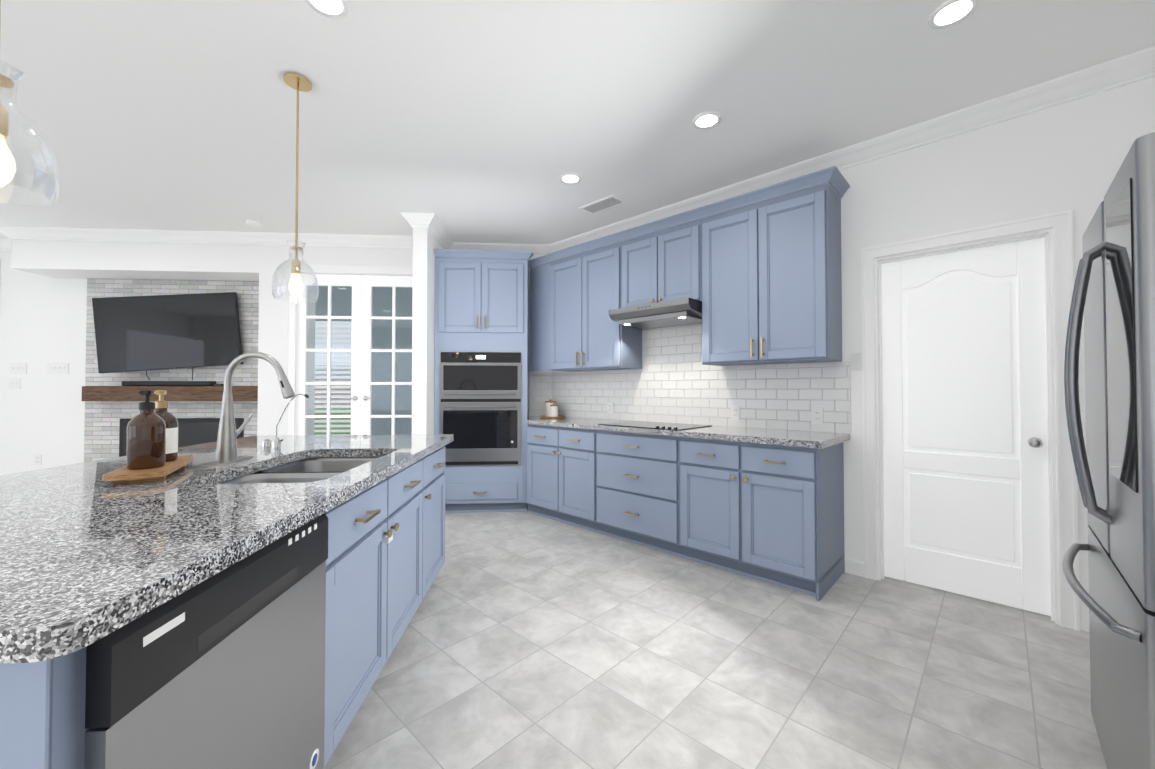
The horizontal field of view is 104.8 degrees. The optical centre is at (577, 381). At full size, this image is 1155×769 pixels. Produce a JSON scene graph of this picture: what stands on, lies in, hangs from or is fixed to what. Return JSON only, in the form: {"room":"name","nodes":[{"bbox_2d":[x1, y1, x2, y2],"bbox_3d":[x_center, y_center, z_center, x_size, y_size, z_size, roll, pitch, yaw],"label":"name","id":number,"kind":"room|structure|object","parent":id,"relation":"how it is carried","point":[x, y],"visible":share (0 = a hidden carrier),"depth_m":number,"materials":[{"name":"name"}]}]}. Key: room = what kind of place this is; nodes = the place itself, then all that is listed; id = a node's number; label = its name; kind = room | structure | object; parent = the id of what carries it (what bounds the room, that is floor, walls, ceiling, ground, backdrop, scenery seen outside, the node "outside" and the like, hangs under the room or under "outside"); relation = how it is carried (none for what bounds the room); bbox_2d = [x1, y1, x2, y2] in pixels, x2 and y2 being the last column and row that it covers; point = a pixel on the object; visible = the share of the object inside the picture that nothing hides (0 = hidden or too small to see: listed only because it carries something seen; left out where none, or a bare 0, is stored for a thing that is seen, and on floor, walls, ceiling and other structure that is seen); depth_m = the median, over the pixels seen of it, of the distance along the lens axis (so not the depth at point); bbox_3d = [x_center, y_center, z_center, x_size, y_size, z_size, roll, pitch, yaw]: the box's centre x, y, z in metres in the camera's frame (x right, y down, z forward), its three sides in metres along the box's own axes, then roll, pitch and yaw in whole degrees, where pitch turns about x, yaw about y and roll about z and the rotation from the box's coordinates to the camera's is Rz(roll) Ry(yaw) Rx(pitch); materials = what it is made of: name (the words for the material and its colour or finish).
{"room":"kitchen","nodes":[
{"label":"kitchen","id":0,"kind":"room"},
{"bbox_2d":[0,227,551,475],"bbox_3d":[-1.600,-0.162,1.410,11.600,2.800,7.540,0,-1,-4],"label":"wall","id":1,"kind":"structure","parent":0,"point":[43,299],"depth_m":4.64,"materials":[{"name":"white paint"}]},
{"bbox_2d":[0,242,11,250],"bbox_3d":[-6.584,-1.458,4.694,1.920,0.104,0.085,0,-1,-4],"label":"crown molding","id":2,"kind":"structure","parent":1,"relation":"attached to","point":[4,246],"depth_m":4.74,"materials":[{"name":"white wood"}]},
{"bbox_2d":[8,378,20,388],"bbox_3d":[-6.009,0.015,4.748,0.118,0.115,0.011,0,-1,-4],"label":"light switch","id":3,"kind":"object","parent":1,"relation":"attached to","point":[13,383],"depth_m":4.75,"materials":[{"name":"white plastic"}]},
{"bbox_2d":[10,363,26,373],"bbox_3d":[-5.975,-0.145,4.753,0.164,0.115,0.011,0,-1,-4],"label":"light switch","id":4,"kind":"object","parent":1,"relation":"attached to","point":[15,368],"depth_m":4.75,"materials":[{"name":"white plastic"}]},
{"bbox_2d":[34,454,41,464],"bbox_3d":[-5.768,0.832,4.754,0.072,0.115,0.007,0,-1,-4],"label":"electrical outlet","id":5,"kind":"object","parent":1,"relation":"attached to","point":[37,457],"depth_m":4.75,"materials":[{"name":"white plastic"}]},
{"bbox_2d":[47,363,68,373],"bbox_3d":[-5.576,-0.144,4.782,0.211,0.108,0.011,0,-1,-4],"label":"light switch","id":6,"kind":"object","parent":1,"relation":"attached to","point":[52,368],"depth_m":4.78,"materials":[{"name":"white plastic"}]},
{"bbox_2d":[0,226,412,247],"bbox_3d":[-3.616,-1.461,4.504,4.145,0.104,0.085,0,-1,-4],"label":"crown molding","id":7,"kind":"structure","parent":1,"relation":"attached to","point":[12,232],"depth_m":4.49,"materials":[{"name":"white wood"}]},
{"bbox_2d":[288,264,412,434],"bbox_3d":[-2.263,0.040,4.668,1.410,2.500,0.131,0,-1,-4],"label":"doors","id":8,"kind":"structure","parent":1,"relation":"in","point":[360,281],"depth_m":4.66,"materials":[{"name":"white wood"}]},
{"bbox_2d":[400,212,419,241],"bbox_3d":[-1.555,-1.464,4.287,0.105,0.104,0.602,0,-1,-4],"label":"crown molding","id":9,"kind":"structure","parent":1,"relation":"attached to","point":[413,219],"depth_m":4.02,"materials":[{"name":"white wood"}]},
{"bbox_2d":[420,213,455,248],"bbox_3d":[-1.367,-1.462,4.391,0.105,0.104,0.782,0,-1,-4],"label":"crown molding","id":10,"kind":"structure","parent":1,"relation":"attached to","point":[430,221],"depth_m":4.25,"materials":[{"name":"white wood"}]},
{"bbox_2d":[456,242,547,255],"bbox_3d":[-0.857,-1.455,4.880,1.152,0.104,0.085,0,-1,-4],"label":"crown molding","id":11,"kind":"structure","parent":1,"relation":"attached to","point":[538,249],"depth_m":4.86,"materials":[{"name":"white wood"}]},
{"bbox_2d":[0,0,1154,243],"bbox_3d":[-1.674,-1.607,1.759,11.900,0.100,8.600,0,-1,-4],"label":"ceiling","id":12,"kind":"structure","parent":0,"point":[478,120],"depth_m":2.40,"materials":[{"name":"white paint"}]},
{"bbox_2d":[0,0,60,206],"bbox_3d":[-1.342,-1.003,1.031,0.202,1.130,0.202,0,-1,-4],"label":"pendant light","id":13,"kind":"object","parent":12,"relation":"hanging from","point":[5,83],"visible":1,"depth_m":1.05,"materials":[{"name":"clear glass"}]},
{"bbox_2d":[245,219,261,226],"bbox_3d":[-3.071,-1.500,4.215,0.130,0.034,0.130,0,-1,-4],"label":"smoke detector","id":14,"kind":"object","parent":12,"relation":"attached to","point":[252,223],"visible":1,"depth_m":4.18,"materials":[{"name":"white plastic"}]},
{"bbox_2d":[272,73,318,302],"bbox_3d":[-1.430,-0.983,2.268,0.202,1.130,0.202,0,-1,-4],"label":"pendant light","id":15,"kind":"object","parent":12,"relation":"hanging from","point":[297,82],"visible":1,"depth_m":2.26,"materials":[{"name":"clear glass"}]},
{"bbox_2d":[305,0,347,18],"bbox_3d":[-1.026,-1.552,1.814,0.163,0.005,0.163,0,-1,-13],"label":"recessed light","id":16,"kind":"object","parent":12,"relation":"in","point":[335,9],"depth_m":1.84,"materials":[{"name":"white plastic"}]},
{"bbox_2d":[560,173,580,183],"bbox_3d":[-0.052,-1.528,3.347,0.163,0.005,0.163,0,-1,-10],"label":"recessed light","id":17,"kind":"object","parent":12,"relation":"in","point":[569,178],"depth_m":3.34,"materials":[{"name":"white plastic"}]},
{"bbox_2d":[579,195,625,213],"bbox_3d":[0.211,-1.518,3.817,0.380,0.010,0.170,-1,-1,43],"label":"ceiling vent","id":18,"kind":"object","parent":12,"relation":"in","point":[603,204],"visible":1,"depth_m":3.80,"materials":[{"name":"white metal"}]},
{"bbox_2d":[692,112,720,128],"bbox_3d":[0.761,-1.539,2.623,0.163,0.005,0.163,0,-1,-10],"label":"recessed light","id":19,"kind":"object","parent":12,"relation":"in","point":[706,120],"depth_m":2.62,"materials":[{"name":"white plastic"}]},
{"bbox_2d":[928,0,978,28],"bbox_3d":[1.577,-1.551,1.869,0.163,0.005,0.163,0,-1,-10],"label":"recessed light","id":20,"kind":"object","parent":12,"relation":"in","point":[949,13],"depth_m":1.87,"materials":[{"name":"white plastic"}]},
{"bbox_2d":[324,511,1106,768],"bbox_3d":[-1.674,1.273,1.713,11.900,0.060,8.600,0,-1,-4],"label":"floor","id":21,"kind":"structure","parent":0,"point":[527,640],"depth_m":1.91,"materials":[{"name":"tile"}]},
{"bbox_2d":[82,278,258,461],"bbox_3d":[-4.277,0.089,4.752,1.975,2.405,0.243,0,-1,-4],"label":"fireplace","id":22,"kind":"object","parent":21,"relation":"on","point":[112,402],"visible":0.48,"depth_m":4.80,"materials":[{"name":"brick"}]},
{"bbox_2d":[92,292,242,379],"bbox_3d":[-4.315,-0.494,4.725,1.380,0.952,0.218,0,-1,-4],"label":"tv","id":23,"kind":"object","parent":22,"relation":"attached to","point":[147,333],"visible":1,"depth_m":4.68,"materials":[{"name":"black plastic"}]},
{"bbox_2d":[0,440,453,768],"bbox_3d":[-1.200,0.803,1.692,0.960,0.880,2.284,0,-1,-4],"label":"kitchen island","id":24,"kind":"object","parent":21,"relation":"on","point":[227,599],"depth_m":0.97,"materials":[{"name":"blue wood"}]},
{"bbox_2d":[84,513,327,768],"bbox_3d":[-0.740,0.787,0.950,0.094,0.857,0.640,0,-1,-4],"label":"dishwasher","id":25,"kind":"object","parent":24,"relation":"in","point":[228,672],"depth_m":0.87,"materials":[{"name":"silver metal"}]},
{"bbox_2d":[0,434,453,667],"bbox_3d":[-1.350,0.342,1.691,1.261,0.040,2.380,0,-1,-4],"label":"island countertop","id":26,"kind":"structure","parent":24,"relation":"on","point":[80,551],"depth_m":1.01,"materials":[{"name":"grey stone"}]},
{"bbox_2d":[102,390,192,483],"bbox_3d":[-1.470,0.174,1.544,0.150,0.290,0.420,1,-1,-30],"label":"soap tray","id":27,"kind":"object","parent":26,"relation":"on","point":[152,446],"visible":1,"depth_m":1.46,"materials":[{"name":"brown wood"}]},
{"bbox_2d":[217,456,381,483],"bbox_3d":[-1.072,0.462,1.799,0.510,0.194,0.880,0,-1,-4],"label":"sink","id":28,"kind":"object","parent":26,"relation":"in","point":[299,469],"depth_m":1.93,"materials":[{"name":"silver metal"}]},
{"bbox_2d":[434,249,532,512],"bbox_3d":[-0.931,0.004,4.580,0.955,2.570,0.606,0,-1,-4],"label":"tall cabinet","id":29,"kind":"object","parent":21,"relation":"on","point":[481,368],"visible":0.98,"depth_m":4.34,"materials":[{"name":"blue wood"}]},
{"bbox_2d":[440,352,520,466],"bbox_3d":[-0.942,0.262,4.325,0.782,1.115,0.106,0,-1,-4],"label":"oven","id":30,"kind":"object","parent":29,"relation":"in","point":[480,392],"depth_m":4.33,"materials":[{"name":"silver metal"}]},
{"bbox_2d":[527,448,844,600],"bbox_3d":[0.637,0.835,3.742,2.163,0.880,2.488,0,-1,-4],"label":"base cabinet","id":31,"kind":"object","parent":21,"relation":"on","point":[764,505],"depth_m":2.96,"materials":[{"name":"blue wood"}]},
{"bbox_2d":[527,416,849,451],"bbox_3d":[0.653,0.375,3.720,2.189,0.040,2.548,0,-1,-4],"label":"countertop","id":32,"kind":"structure","parent":31,"relation":"on","point":[567,434],"depth_m":3.34,"materials":[{"name":"grey stone"}]},
{"bbox_2d":[540,399,564,417],"bbox_3d":[-0.259,0.275,4.621,0.259,0.188,0.259,0,-1,-4],"label":"canisters","id":33,"kind":"object","parent":32,"relation":"on","point":[551,408],"visible":1,"depth_m":4.54,"materials":[{"name":"white ceramic"}]},
{"bbox_2d":[598,421,711,429],"bbox_3d":[0.624,0.341,3.632,0.760,0.026,0.510,-1,-1,43],"label":"cooktop","id":34,"kind":"object","parent":32,"relation":"in","point":[636,424],"depth_m":3.54,"materials":[{"name":"black glass"}]},
{"bbox_2d":[1062,132,1154,768],"bbox_3d":[1.798,0.343,1.054,0.880,1.778,0.910,-1,-1,43],"label":"fridge","id":35,"kind":"object","parent":21,"relation":"on","point":[1113,298],"visible":1,"depth_m":1.15,"materials":[{"name":"grey metal"}]},
{"bbox_2d":[552,76,1154,631],"bbox_3d":[1.397,-0.130,3.428,4.925,2.800,0.115,-1,-1,43],"label":"wall","id":36,"kind":"structure","parent":0,"point":[1060,158],"depth_m":2.50,"materials":[{"name":"white paint"}]},
{"bbox_2d":[528,254,547,371],"bbox_3d":[-0.384,-0.696,4.631,0.237,1.170,0.256,0,-1,-4],"label":"upper cabinet","id":37,"kind":"object","parent":36,"relation":"attached to","point":[538,355],"depth_m":4.63,"materials":[{"name":"blue wood"}]},
{"bbox_2d":[530,372,550,415],"bbox_3d":[-0.410,0.134,4.925,0.237,0.480,0.009,0,-1,-4],"label":"backsplash","id":38,"kind":"structure","parent":36,"relation":"attached to","point":[540,388],"depth_m":4.92,"materials":[{"name":"tile"}]},
{"bbox_2d":[548,232,641,371],"bbox_3d":[0.160,-0.701,4.267,0.844,1.170,0.943,0,-1,-4],"label":"upper cabinet","id":39,"kind":"object","parent":36,"relation":"attached to","point":[583,288],"depth_m":4.13,"materials":[{"name":"blue wood"}]},
{"bbox_2d":[607,402,612,413],"bbox_3d":[0.319,0.255,4.346,0.072,0.115,0.008,-1,-1,44],"label":"electrical outlet","id":40,"kind":"object","parent":36,"relation":"attached to","point":[609,404],"depth_m":4.34,"materials":[{"name":"white plastic"}]},
{"bbox_2d":[620,210,691,307],"bbox_3d":[0.764,-0.950,3.729,0.743,0.690,0.768,0,-1,-4],"label":"upper cabinet","id":41,"kind":"object","parent":36,"relation":"attached to","point":[656,267],"depth_m":3.61,"materials":[{"name":"blue wood"}]},
{"bbox_2d":[609,298,701,329],"bbox_3d":[0.703,-0.543,3.658,0.752,0.125,0.492,-1,-1,43],"label":"range hood","id":42,"kind":"object","parent":41,"relation":"attached to","point":[680,312],"visible":0.9,"depth_m":3.50,"materials":[{"name":"silver metal"}]},
{"bbox_2d":[551,323,850,433],"bbox_3d":[0.762,-0.121,3.943,2.886,0.958,0.009,-1,-1,44],"label":"backsplash","id":43,"kind":"structure","parent":36,"relation":"attached to","point":[674,380],"depth_m":3.70,"materials":[{"name":"tile"}]},
{"bbox_2d":[731,405,739,419],"bbox_3d":[1.234,0.241,3.479,0.072,0.115,0.008,-1,-1,44],"label":"electrical outlet","id":44,"kind":"object","parent":36,"relation":"attached to","point":[735,409],"depth_m":3.48,"materials":[{"name":"white plastic"}]},
{"bbox_2d":[692,167,849,365],"bbox_3d":[1.323,-0.719,3.167,0.870,1.170,0.842,0,-1,-4],"label":"upper cabinet","id":45,"kind":"object","parent":36,"relation":"attached to","point":[761,281],"depth_m":2.98,"materials":[{"name":"blue wood"}]},
{"bbox_2d":[812,407,822,423],"bbox_3d":[1.659,0.235,3.076,0.072,0.115,0.008,-1,-1,44],"label":"electrical outlet","id":46,"kind":"object","parent":36,"relation":"attached to","point":[817,413],"depth_m":3.07,"materials":[{"name":"white plastic"}]},
{"bbox_2d":[548,46,1154,253],"bbox_3d":[1.494,-1.496,2.317,3.250,0.104,5.533,0,-1,-4],"label":"crown molding","id":47,"kind":"structure","parent":36,"relation":"attached to","point":[1117,72],"depth_m":2.61,"materials":[{"name":"white wood"}]},
{"bbox_2d":[845,558,863,576],"bbox_3d":[-2.123,1.232,3.802,7.820,0.090,2.410,0,-1,-4],"label":"baseboard","id":48,"kind":"structure","parent":36,"relation":"attached to","point":[853,567],"depth_m":2.91,"materials":[{"name":"white wood"}]},
{"bbox_2d":[850,353,861,370],"bbox_3d":[1.833,-0.133,2.928,0.072,0.115,0.011,-1,-1,44],"label":"light switch","id":49,"kind":"object","parent":36,"relation":"attached to","point":[855,358],"depth_m":2.93,"materials":[{"name":"white plastic"}]},
{"bbox_2d":[881,237,1050,615],"bbox_3d":[2.227,0.231,2.611,0.753,2.028,0.112,-1,-1,43],"label":"pantry door","id":50,"kind":"structure","parent":36,"relation":"in","point":[965,441],"depth_m":2.59,"materials":[{"name":"white wood"}]},
{"bbox_2d":[861,209,1079,630],"bbox_3d":[2.232,0.192,2.617,0.927,2.130,0.137,-1,-1,43],"label":"trim","id":51,"kind":"structure","parent":36,"relation":"attached to","point":[1055,230],"depth_m":2.37,"materials":[{"name":"white wood"}]},
{"label":"outside","id":52,"kind":"structure","parent":0,"visible":0},
{"bbox_2d":[314,286,411,434],"bbox_3d":[-3.561,-0.009,7.841,3.900,3.700,0.050,0,-1,-4],"label":"glass pane","id":53,"kind":"structure","parent":52,"point":[387,328],"depth_m":7.81,"materials":[{"name":"clear glass"}]}
]}

